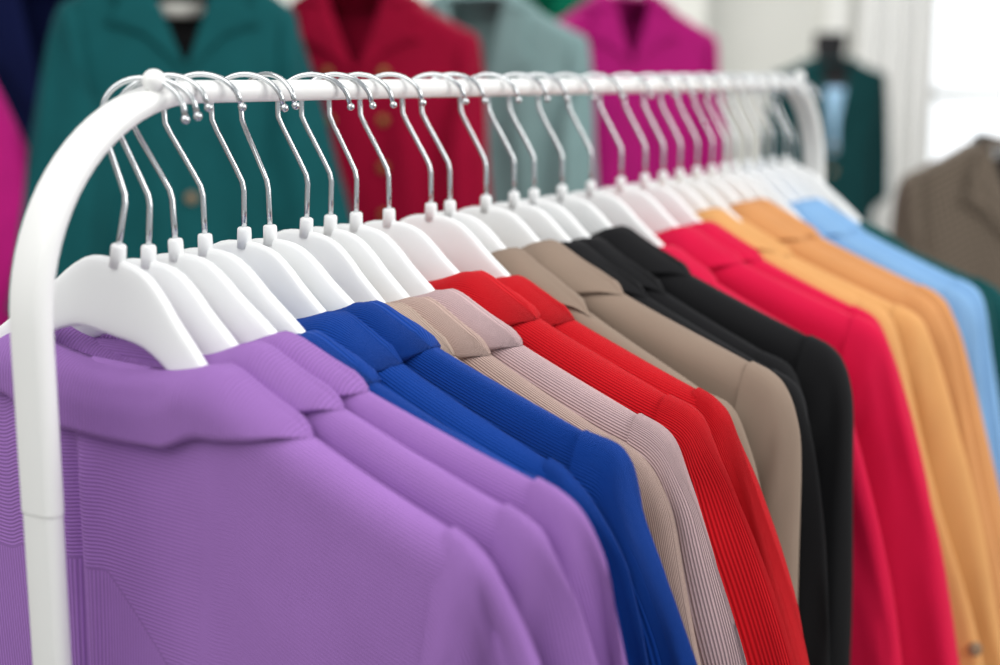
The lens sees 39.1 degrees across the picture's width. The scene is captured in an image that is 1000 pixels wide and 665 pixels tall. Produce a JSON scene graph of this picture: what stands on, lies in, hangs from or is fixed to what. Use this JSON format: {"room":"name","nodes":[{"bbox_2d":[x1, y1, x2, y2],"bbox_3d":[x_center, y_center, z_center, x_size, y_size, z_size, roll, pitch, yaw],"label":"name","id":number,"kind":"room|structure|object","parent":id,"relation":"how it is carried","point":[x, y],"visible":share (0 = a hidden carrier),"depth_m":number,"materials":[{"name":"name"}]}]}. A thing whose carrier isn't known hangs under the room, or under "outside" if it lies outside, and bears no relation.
{"room":"clothing store","nodes":[
{"label":"clothing store","id":0,"kind":"room"},
{"bbox_2d":[413,288,746,664],"bbox_3d":[-0.110,0.328,1.162,0.727,0.772,0.113,6,12,31],"label":"blazer","id":1,"kind":"object","parent":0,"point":[718,641],"visible":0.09,"depth_m":0.95,"materials":[{"name":"fabric"}]},
{"bbox_2d":[428,270,795,664],"bbox_3d":[-0.066,0.320,1.179,0.808,0.770,0.132,6,12,31],"label":"blazer","id":2,"kind":"object","parent":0,"point":[747,585],"visible":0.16,"depth_m":0.97,"materials":[{"name":"red fabric"}]},
{"bbox_2d":[496,275,808,664],"bbox_3d":[-0.037,0.321,1.219,0.751,0.766,0.119,6,12,31],"label":"blazer","id":3,"kind":"object","parent":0,"point":[742,476],"visible":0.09,"depth_m":1.02,"materials":[{"name":"red fabric"}]},
{"bbox_2d":[659,245,901,664],"bbox_3d":[0.102,0.285,1.441,0.676,0.768,0.110,6,12,31],"label":"blazer","id":4,"kind":"object","parent":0,"point":[875,640],"visible":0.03,"depth_m":1.27,"materials":[{"name":"fabric"}]},
{"bbox_2d":[706,0,859,169],"bbox_3d":[0.150,-1.325,7.179,8.900,3.000,0.200,0,11,0],"label":"wall","id":5,"kind":"structure","parent":0,"point":[752,36],"depth_m":7.05,"materials":[{"name":"grey paint"}]},
{"bbox_2d":[280,0,706,30],"bbox_3d":[-0.260,-1.275,6.908,2.480,3.000,0.350,0,11,0],"label":"trim","id":6,"kind":"structure","parent":5,"relation":"attached to","point":[694,11],"depth_m":6.68,"materials":[{"name":"grey paint"}]},
{"bbox_2d":[824,0,851,56],"bbox_3d":[1.680,-1.302,7.051,0.120,3.000,0.060,0,11,0],"label":"trim","id":7,"kind":"structure","parent":5,"relation":"attached to","point":[837,12],"depth_m":6.97,"materials":[{"name":"white"}]},
{"bbox_2d":[931,0,999,161],"bbox_3d":[3.090,-1.543,7.118,2.020,1.750,0.060,0,11,0],"label":"window","id":8,"kind":"structure","parent":5,"relation":"in","point":[966,102],"depth_m":7.16,"materials":[{"name":"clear glass"}]},
{"bbox_3d":[2.964,-2.535,6.735,2.252,0.028,1.451,6,12,31],"label":"curtain rod","id":9,"kind":"object","parent":5,"relation":"attached to","visible":0},
{"bbox_2d":[857,0,937,233],"bbox_3d":[1.950,-1.179,6.940,0.392,2.700,0.087,0,11,0],"label":"curtain","id":10,"kind":"object","parent":9,"relation":"hanging from","point":[897,38],"visible":0.36,"depth_m":6.92,"materials":[{"name":"white fabric"}]},
{"bbox_2d":[654,225,959,664],"bbox_3d":[0.131,0.264,1.490,0.761,0.768,0.102,6,12,31],"label":"blazer","id":11,"kind":"object","parent":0,"point":[905,515],"visible":0.13,"depth_m":1.30,"materials":[{"name":"fabric"}]},
{"bbox_2d":[690,221,931,505],"bbox_3d":[0.159,0.256,1.535,0.724,0.768,0.102,6,12,31],"label":"blazer","id":12,"kind":"object","parent":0,"point":[750,255],"visible":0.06,"depth_m":1.37,"materials":[{"name":"fabric"}]},
{"bbox_2d":[694,207,983,664],"bbox_3d":[0.183,0.245,1.571,0.755,0.778,0.109,6,12,31],"label":"blazer","id":13,"kind":"object","parent":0,"point":[969,649],"visible":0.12,"depth_m":1.40,"materials":[{"name":"fabric"}]},
{"bbox_2d":[727,201,999,625],"bbox_3d":[0.225,0.231,1.643,0.800,0.778,0.103,6,12,31],"label":"blazer","id":14,"kind":"object","parent":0,"point":[753,213],"visible":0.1,"depth_m":1.45,"materials":[{"name":"orange fabric"}]},
{"bbox_2d":[738,216,999,664],"bbox_3d":[0.204,0.248,1.609,0.798,0.775,0.107,6,12,31],"label":"blazer","id":15,"kind":"object","parent":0,"point":[952,481],"visible":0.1,"depth_m":1.41,"materials":[{"name":"fabric"}]},
{"bbox_2d":[749,198,999,565],"bbox_3d":[0.249,0.225,1.677,0.796,0.778,0.100,6,12,31],"label":"blazer","id":16,"kind":"object","parent":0,"point":[991,490],"visible":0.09,"depth_m":1.48,"materials":[{"name":"orange fabric"}]},
{"bbox_2d":[787,201,996,475],"bbox_3d":[0.304,0.221,1.766,0.684,0.782,0.094,6,12,31],"label":"blazer","id":17,"kind":"object","parent":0,"point":[964,312],"visible":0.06,"depth_m":1.58,"materials":[{"name":"blue fabric"}]},
{"bbox_2d":[801,198,999,487],"bbox_3d":[0.327,0.213,1.801,0.675,0.779,0.095,6,12,31],"label":"blazer","id":18,"kind":"object","parent":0,"point":[989,378],"visible":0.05,"depth_m":1.61,"materials":[{"name":"blue fabric"}]},
{"bbox_2d":[857,221,999,350],"bbox_3d":[0.368,0.221,1.870,0.681,0.754,0.089,6,12,31],"label":"blazer","id":19,"kind":"object","parent":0,"point":[994,299],"visible":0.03,"depth_m":1.68,"materials":[{"name":"teal fabric"}]},
{"bbox_2d":[858,223,999,401],"bbox_3d":[0.347,0.223,1.838,0.687,0.766,0.096,6,12,31],"label":"blazer","id":20,"kind":"object","parent":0,"point":[992,332],"visible":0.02,"depth_m":1.63,"materials":[{"name":"teal fabric"}]},
{"bbox_2d":[894,237,999,298],"bbox_3d":[0.383,0.227,1.901,0.679,0.747,0.080,6,12,31],"label":"blazer","id":21,"kind":"object","parent":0,"point":[900,242],"visible":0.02,"depth_m":1.69,"materials":[{"name":"teal fabric"}]},
{"bbox_3d":[0.050,1.088,2.696,12.945,0.100,13.205,6,12,31],"label":"floor","id":22,"kind":"structure","parent":0,"visible":0},
{"bbox_2d":[9,69,824,664],"bbox_3d":[0.078,0.500,1.445,0.520,1.515,1.360,6,12,31],"label":"clothes rack","id":23,"kind":"object","parent":22,"relation":"on","point":[53,201],"visible":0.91,"depth_m":0.81,"materials":[{"name":"white metal"}]},
{"bbox_2d":[0,75,207,369],"bbox_3d":[-0.240,-0.014,0.872,0.443,0.286,0.039,6,12,31],"label":"clothes hanger","id":24,"kind":"object","parent":23,"relation":"hanging from","point":[111,295],"visible":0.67,"depth_m":0.84,"materials":[{"name":"white plastic"}]},
{"bbox_2d":[0,333,540,664],"bbox_3d":[-0.231,0.377,0.958,0.807,0.772,0.117,7,12,32],"label":"blazer","id":25,"kind":"object","parent":24,"relation":"hanging from","point":[207,521],"visible":0.83,"depth_m":0.80,"materials":[{"name":"purple fabric"}]},
{"bbox_2d":[71,78,238,354],"bbox_3d":[-0.217,-0.024,0.877,0.448,0.268,0.028,6,12,31],"label":"clothes hanger","id":26,"kind":"object","parent":23,"relation":"hanging from","point":[209,334],"visible":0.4,"depth_m":0.85,"materials":[{"name":"white plastic"}]},
{"bbox_2d":[54,327,596,664],"bbox_3d":[-0.198,0.369,0.967,0.754,0.767,0.109,6,12,31],"label":"blazer","id":27,"kind":"object","parent":26,"relation":"hanging from","point":[522,554],"visible":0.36,"depth_m":0.76,"materials":[{"name":"purple fabric"}]},
{"bbox_2d":[132,73,277,343],"bbox_3d":[-0.195,-0.027,0.883,0.448,0.268,0.021,6,12,30],"label":"clothes hanger","id":28,"kind":"object","parent":23,"relation":"hanging from","point":[245,323],"visible":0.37,"depth_m":0.86,"materials":[{"name":"white plastic"}]},
{"bbox_2d":[99,331,626,664],"bbox_3d":[-0.190,0.359,0.989,0.712,0.759,0.104,6,12,31],"label":"blazer","id":29,"kind":"object","parent":28,"relation":"hanging from","point":[575,544],"visible":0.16,"depth_m":0.77,"materials":[{"name":"purple fabric"}]},
{"bbox_2d":[161,71,305,333],"bbox_3d":[-0.187,-0.037,0.905,0.448,0.257,0.027,5,12,31],"label":"clothes hanger","id":30,"kind":"object","parent":23,"relation":"hanging from","point":[241,274],"visible":0.31,"depth_m":0.88,"materials":[{"name":"white plastic"}]},
{"bbox_2d":[298,330,557,487],"bbox_3d":[-0.158,0.365,1.005,0.758,0.782,0.118,5,12,31],"label":"blazer","id":31,"kind":"object","parent":30,"relation":"hanging from","point":[319,339],"visible":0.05,"depth_m":0.84,"materials":[{"name":"blue fabric"}]},
{"bbox_2d":[209,72,325,318],"bbox_3d":[-0.174,-0.041,0.947,0.448,0.264,0.021,6,12,30],"label":"clothes hanger","id":32,"kind":"object","parent":23,"relation":"hanging from","point":[275,272],"visible":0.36,"depth_m":0.93,"materials":[{"name":"white plastic"}]},
{"bbox_2d":[296,311,647,664],"bbox_3d":[-0.177,0.347,1.055,0.739,0.776,0.116,6,12,31],"label":"blazer","id":33,"kind":"object","parent":32,"relation":"hanging from","point":[343,327],"visible":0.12,"depth_m":0.85,"materials":[{"name":"blue fabric"}]},
{"bbox_2d":[239,72,354,310],"bbox_3d":[-0.155,-0.047,0.957,0.448,0.257,0.013,5,12,31],"label":"clothes hanger","id":34,"kind":"object","parent":23,"relation":"hanging from","point":[331,296],"visible":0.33,"depth_m":0.94,"materials":[{"name":"white plastic"}]},
{"bbox_2d":[334,300,696,664],"bbox_3d":[-0.124,0.345,1.058,0.749,0.782,0.117,5,12,31],"label":"blazer","id":35,"kind":"object","parent":34,"relation":"hanging from","point":[601,465],"visible":0.17,"depth_m":0.85,"materials":[{"name":"blue fabric"}]},
{"bbox_2d":[275,72,385,302],"bbox_3d":[-0.145,-0.049,1.009,0.447,0.272,0.030,6,12,29],"label":"clothes hanger","id":36,"kind":"object","parent":23,"relation":"hanging from","point":[329,253],"visible":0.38,"depth_m":0.98,"materials":[{"name":"white plastic"}]},
{"bbox_2d":[385,302,461,361],"bbox_3d":[-0.161,0.341,1.127,0.741,0.792,0.118,6,12,31],"label":"blazer","id":37,"kind":"object","parent":36,"relation":"hanging from","point":[404,309],"visible":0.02,"depth_m":0.96,"materials":[{"name":"beige fabric"}]},
{"bbox_2d":[299,72,409,302],"bbox_3d":[-0.128,-0.054,1.028,0.447,0.268,0.030,6,12,29],"label":"clothes hanger","id":38,"kind":"object","parent":23,"relation":"hanging from","point":[366,259],"visible":0.27,"depth_m":1.00,"materials":[{"name":"white plastic"}]},
{"bbox_2d":[389,296,700,664],"bbox_3d":[-0.135,0.335,1.144,0.733,0.782,0.106,7,12,31],"label":"blazer","id":39,"kind":"object","parent":38,"relation":"hanging from","point":[469,347],"visible":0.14,"depth_m":0.94,"materials":[{"name":"beige fabric"}]},
{"bbox_2d":[327,72,434,296],"bbox_3d":[-0.110,-0.060,1.048,0.448,0.264,0.016,6,12,31],"label":"clothes hanger","id":40,"kind":"object","parent":23,"relation":"hanging from","point":[391,255],"visible":0.23,"depth_m":1.03,"materials":[{"name":"white plastic"}]},
{"bbox_2d":[357,72,459,280],"bbox_3d":[-0.084,-0.068,1.074,0.448,0.257,0.017,6,12,31],"label":"clothes hanger","id":41,"kind":"object","parent":23,"relation":"hanging from","point":[424,254],"visible":0.23,"depth_m":1.06,"materials":[{"name":"white plastic"}]},
{"bbox_2d":[399,72,510,277],"bbox_3d":[-0.054,-0.077,1.121,0.448,0.257,0.023,6,12,31],"label":"clothes hanger","id":42,"kind":"object","parent":23,"relation":"hanging from","point":[461,247],"visible":0.37,"depth_m":1.10,"materials":[{"name":"white plastic"}]},
{"bbox_2d":[419,72,505,252],"bbox_3d":[-0.039,-0.081,1.144,0.448,0.257,0.030,6,12,31],"label":"clothes hanger","id":43,"kind":"object","parent":23,"relation":"hanging from","point":[489,240],"visible":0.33,"depth_m":1.12,"materials":[{"name":"white plastic"}]},
{"bbox_2d":[457,72,539,247],"bbox_3d":[-0.011,-0.089,1.189,0.448,0.257,0.017,6,12,31],"label":"clothes hanger","id":44,"kind":"object","parent":23,"relation":"hanging from","point":[507,226],"visible":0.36,"depth_m":1.18,"materials":[{"name":"white plastic"}]},
{"bbox_2d":[486,72,571,241],"bbox_3d":[0.013,-0.096,1.228,0.448,0.257,0.027,6,12,31],"label":"clothes hanger","id":45,"kind":"object","parent":23,"relation":"hanging from","point":[542,225],"visible":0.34,"depth_m":1.21,"materials":[{"name":"white plastic"}]},
{"bbox_2d":[507,72,590,239],"bbox_3d":[0.031,-0.101,1.256,0.448,0.257,0.027,6,12,31],"label":"clothes hanger","id":46,"kind":"object","parent":23,"relation":"hanging from","point":[563,218],"visible":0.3,"depth_m":1.24,"materials":[{"name":"white plastic"}]},
{"bbox_2d":[536,72,612,234],"bbox_3d":[0.058,-0.109,1.299,0.448,0.257,0.023,6,12,31],"label":"clothes hanger","id":47,"kind":"object","parent":23,"relation":"hanging from","point":[589,217],"visible":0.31,"depth_m":1.28,"materials":[{"name":"white plastic"}]},
{"bbox_2d":[567,73,664,246],"bbox_3d":[0.087,-0.118,1.346,0.448,0.257,0.025,6,12,31],"label":"clothes hanger","id":48,"kind":"object","parent":23,"relation":"hanging from","point":[613,209],"visible":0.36,"depth_m":1.33,"materials":[{"name":"white plastic"}]},
{"bbox_2d":[490,247,760,487],"bbox_3d":[-0.020,0.310,1.250,0.638,0.792,0.129,6,12,31],"label":"blazer","id":49,"kind":"object","parent":23,"relation":"in","point":[515,260],"visible":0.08,"depth_m":1.09,"materials":[{"name":"beige fabric"}]},
{"bbox_2d":[596,73,678,233],"bbox_3d":[0.120,-0.128,1.399,0.448,0.257,0.022,6,12,31],"label":"clothes hanger","id":50,"kind":"object","parent":23,"relation":"hanging from","point":[645,208],"visible":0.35,"depth_m":1.38,"materials":[{"name":"white plastic"}]},
{"bbox_2d":[520,239,800,603],"bbox_3d":[-0.003,0.298,1.276,0.562,0.778,0.095,6,12,31],"label":"blazer","id":51,"kind":"object","parent":23,"relation":"in","point":[763,404],"visible":0.12,"depth_m":1.08,"materials":[{"name":"beige fabric"}]},
{"bbox_2d":[623,73,702,225],"bbox_3d":[0.149,-0.136,1.444,0.448,0.257,0.025,6,12,31],"label":"clothes hanger","id":52,"kind":"object","parent":23,"relation":"hanging from","point":[667,199],"visible":0.25,"depth_m":1.43,"materials":[{"name":"white plastic"}]},
{"bbox_2d":[641,73,708,212],"bbox_3d":[0.171,-0.142,1.479,0.448,0.257,0.018,6,12,31],"label":"clothes hanger","id":53,"kind":"object","parent":23,"relation":"hanging from","point":[689,197],"visible":0.24,"depth_m":1.46,"materials":[{"name":"white plastic"}]},
{"bbox_2d":[577,235,810,430],"bbox_3d":[0.044,0.292,1.345,0.572,0.782,0.092,6,12,31],"label":"blazer","id":54,"kind":"object","parent":23,"relation":"in","point":[652,286],"visible":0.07,"depth_m":1.19,"materials":[{"name":"black fabric"}]},
{"bbox_2d":[560,239,829,664],"bbox_3d":[0.023,0.300,1.316,0.622,0.788,0.096,6,12,31],"label":"blazer","id":55,"kind":"object","parent":23,"relation":"in","point":[812,580],"visible":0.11,"depth_m":1.13,"materials":[{"name":"black fabric"}]},
{"bbox_2d":[659,73,741,221],"bbox_3d":[0.194,-0.149,1.515,0.448,0.257,0.022,6,12,31],"label":"clothes hanger","id":56,"kind":"object","parent":23,"relation":"hanging from","point":[706,194],"visible":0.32,"depth_m":1.50,"materials":[{"name":"white plastic"}]},
{"bbox_2d":[677,73,740,205],"bbox_3d":[0.217,-0.156,1.553,0.448,0.257,0.025,6,12,31],"label":"clothes hanger","id":57,"kind":"object","parent":23,"relation":"hanging from","point":[721,190],"visible":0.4,"depth_m":1.53,"materials":[{"name":"white plastic"}]},
{"bbox_2d":[590,225,853,664],"bbox_3d":[0.067,0.278,1.385,0.561,0.778,0.093,6,12,31],"label":"blazer","id":58,"kind":"object","parent":23,"relation":"in","point":[822,374],"visible":0.16,"depth_m":1.20,"materials":[{"name":"black fabric"}]},
{"bbox_2d":[692,73,754,201],"bbox_3d":[0.239,-0.162,1.587,0.448,0.257,0.020,6,12,31],"label":"clothes hanger","id":59,"kind":"object","parent":23,"relation":"hanging from","point":[736,187],"visible":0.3,"depth_m":1.57,"materials":[{"name":"white plastic"}]},
{"bbox_2d":[704,73,770,200],"bbox_3d":[0.257,-0.167,1.616,0.448,0.257,0.027,6,12,31],"label":"clothes hanger","id":60,"kind":"object","parent":23,"relation":"hanging from","point":[746,182],"visible":0.16,"depth_m":1.60,"materials":[{"name":"white plastic"}]},
{"bbox_2d":[716,73,802,220],"bbox_3d":[0.274,-0.172,1.643,0.448,0.257,0.015,6,12,31],"label":"clothes hanger","id":61,"kind":"object","parent":23,"relation":"hanging from","point":[763,186],"visible":0.24,"depth_m":1.62,"materials":[{"name":"white plastic"}]},
{"bbox_2d":[729,73,798,202],"bbox_3d":[0.295,-0.178,1.676,0.448,0.257,0.023,6,12,31],"label":"clothes hanger","id":62,"kind":"object","parent":23,"relation":"hanging from","point":[775,184],"visible":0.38,"depth_m":1.66,"materials":[{"name":"white plastic"}]},
{"bbox_2d":[743,73,809,200],"bbox_3d":[0.317,-0.185,1.711,0.448,0.257,0.018,6,12,31],"label":"clothes hanger","id":63,"kind":"object","parent":23,"relation":"hanging from","point":[788,183],"visible":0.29,"depth_m":1.69,"materials":[{"name":"white plastic"}]},
{"bbox_2d":[755,73,830,204],"bbox_3d":[0.338,-0.191,1.745,0.448,0.257,0.025,6,12,31],"label":"clothes hanger","id":64,"kind":"object","parent":23,"relation":"hanging from","point":[793,174],"visible":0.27,"depth_m":1.72,"materials":[{"name":"white plastic"}]},
{"bbox_2d":[768,74,860,221],"bbox_3d":[0.360,-0.196,1.780,0.448,0.257,0.013,6,12,31],"label":"clothes hanger","id":65,"kind":"object","parent":23,"relation":"hanging from","point":[813,180],"visible":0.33,"depth_m":1.76,"materials":[{"name":"white plastic"}]},
{"bbox_2d":[776,81,861,220],"bbox_3d":[0.376,-0.193,1.807,0.448,0.257,0.022,6,12,31],"label":"clothes hanger","id":66,"kind":"object","parent":23,"relation":"hanging from","point":[818,98],"visible":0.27,"depth_m":1.79,"materials":[{"name":"white plastic"}]},
{"bbox_2d":[804,221,834,243],"bbox_3d":[0.283,0.239,1.737,0.645,0.780,0.087,6,12,31],"label":"blazer","id":67,"kind":"object","parent":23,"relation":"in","point":[823,236],"visible":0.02,"depth_m":1.60,"materials":[{"name":"blue fabric"}]},
{"bbox_2d":[814,32,849,87],"bbox_3d":[1.378,-0.431,6.023,0.338,1.666,0.338,-9,14,-39],"label":"mannequin","id":68,"kind":"object","parent":22,"relation":"on","point":[827,45],"visible":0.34,"depth_m":5.82},
{"bbox_2d":[763,57,888,222],"bbox_3d":[1.378,-0.733,5.967,0.540,0.856,0.281,0,11,0],"label":"blazer","id":69,"kind":"object","parent":68,"relation":"on","point":[858,174],"visible":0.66,"depth_m":5.84,"materials":[{"name":"fabric"}]},
{"bbox_2d":[825,88,844,153],"bbox_3d":[1.378,-0.874,5.824,0.124,0.270,0.033,0,11,0],"label":"shirt","id":70,"kind":"object","parent":68,"relation":"on","point":[834,96],"visible":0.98,"depth_m":5.80,"materials":[{"name":"blue fabric"}]},
{"bbox_3d":[-0.448,-0.018,3.099,2.136,1.928,1.600,0,11,0],"label":"frame","id":71,"kind":"object","parent":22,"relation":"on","visible":0},
{"label":"clothes hanger","id":72,"kind":"object","parent":71,"relation":"hanging from","visible":0},
{"bbox_2d":[7,0,350,311],"bbox_3d":[-0.541,-0.222,2.438,0.621,0.862,0.156,-4,11,-21],"label":"blazer","id":73,"kind":"object","parent":72,"relation":"hanging from","point":[92,45],"visible":0.57,"depth_m":2.38,"materials":[{"name":"teal fabric"}]},
{"bbox_3d":[-0.265,-0.670,2.619,0.314,0.180,0.039,1,11,3],"label":"clothes hanger","id":74,"kind":"object","parent":71,"relation":"hanging from","visible":0},
{"bbox_2d":[290,0,490,222],"bbox_3d":[-0.266,-0.229,2.691,0.516,0.862,0.155,1,11,3],"label":"blazer","id":75,"kind":"object","parent":74,"relation":"hanging from","point":[408,38],"visible":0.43,"depth_m":2.62,"materials":[{"name":"red fabric"}]},
{"label":"clothes hanger","id":76,"kind":"object","parent":71,"relation":"hanging from","visible":0},
{"bbox_2d":[424,0,597,203],"bbox_3d":[-0.047,-0.275,2.937,0.517,0.862,0.155,1,11,7],"label":"blazer","id":77,"kind":"object","parent":76,"relation":"hanging from","point":[513,35],"visible":0.34,"depth_m":2.85,"materials":[{"name":"teal fabric"}]},
{"label":"clothes hanger","id":78,"kind":"object","parent":71,"relation":"hanging from","visible":0},
{"bbox_2d":[556,0,726,188],"bbox_3d":[0.279,-0.330,3.181,0.517,0.862,0.155,-4,11,-20],"label":"blazer","id":79,"kind":"object","parent":78,"relation":"hanging from","point":[637,37],"visible":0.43,"depth_m":3.13,"materials":[{"name":"fabric"}]},
{"bbox_3d":[0.090,-0.959,3.379,0.314,0.180,0.039,0,11,0],"label":"clothes hanger","id":80,"kind":"object","parent":71,"relation":"hanging from","visible":0},
{"bbox_2d":[528,0,585,20],"bbox_3d":[0.089,-0.518,3.451,0.517,0.862,0.155,0,11,0],"label":"blazer","id":81,"kind":"object","parent":80,"relation":"hanging from","point":[554,9],"visible":0.02,"depth_m":3.37,"materials":[{"name":"fabric"}]},
{"label":"clothes hanger","id":82,"kind":"object","parent":71,"relation":"hanging from","visible":0},
{"bbox_2d":[0,0,65,147],"bbox_3d":[-0.899,-0.310,2.879,0.516,0.862,0.155,-1,11,-6],"label":"blazer","id":83,"kind":"object","parent":82,"relation":"hanging from","point":[25,25],"visible":0.06,"depth_m":2.80,"materials":[{"name":"blue fabric"}]},
{"bbox_3d":[-1.059,-0.582,2.229,0.314,0.180,0.039,-3,11,-17],"label":"clothes hanger","id":84,"kind":"object","parent":71,"relation":"hanging from","visible":0},
{"bbox_2d":[0,90,27,325],"bbox_3d":[-1.056,-0.140,2.300,0.764,0.862,0.133,-3,11,-17],"label":"blazer","id":85,"kind":"object","parent":84,"relation":"hanging from","point":[13,148],"visible":0.27,"depth_m":2.31,"materials":[{"name":"fabric"}]},
{"bbox_3d":[1.327,0.226,2.891,0.585,1.524,0.400,0,11,0],"label":"stand","id":86,"kind":"object","parent":22,"relation":"on","visible":0},
{"bbox_2d":[991,144,999,158],"bbox_3d":[1.050,-0.396,2.753,0.448,0.257,0.013,2,11,8],"label":"clothes hanger","id":87,"kind":"object","parent":86,"relation":"hanging from","point":[995,149],"visible":0.09,"depth_m":2.77,"materials":[{"name":"white plastic"}]},
{"bbox_2d":[891,132,999,289],"bbox_3d":[1.047,-0.009,2.810,0.565,0.772,0.154,2,11,8],"label":"blazer","id":88,"kind":"object","parent":87,"relation":"hanging from","point":[946,210],"visible":0.45,"depth_m":2.76,"materials":[{"name":"brown fabric"}]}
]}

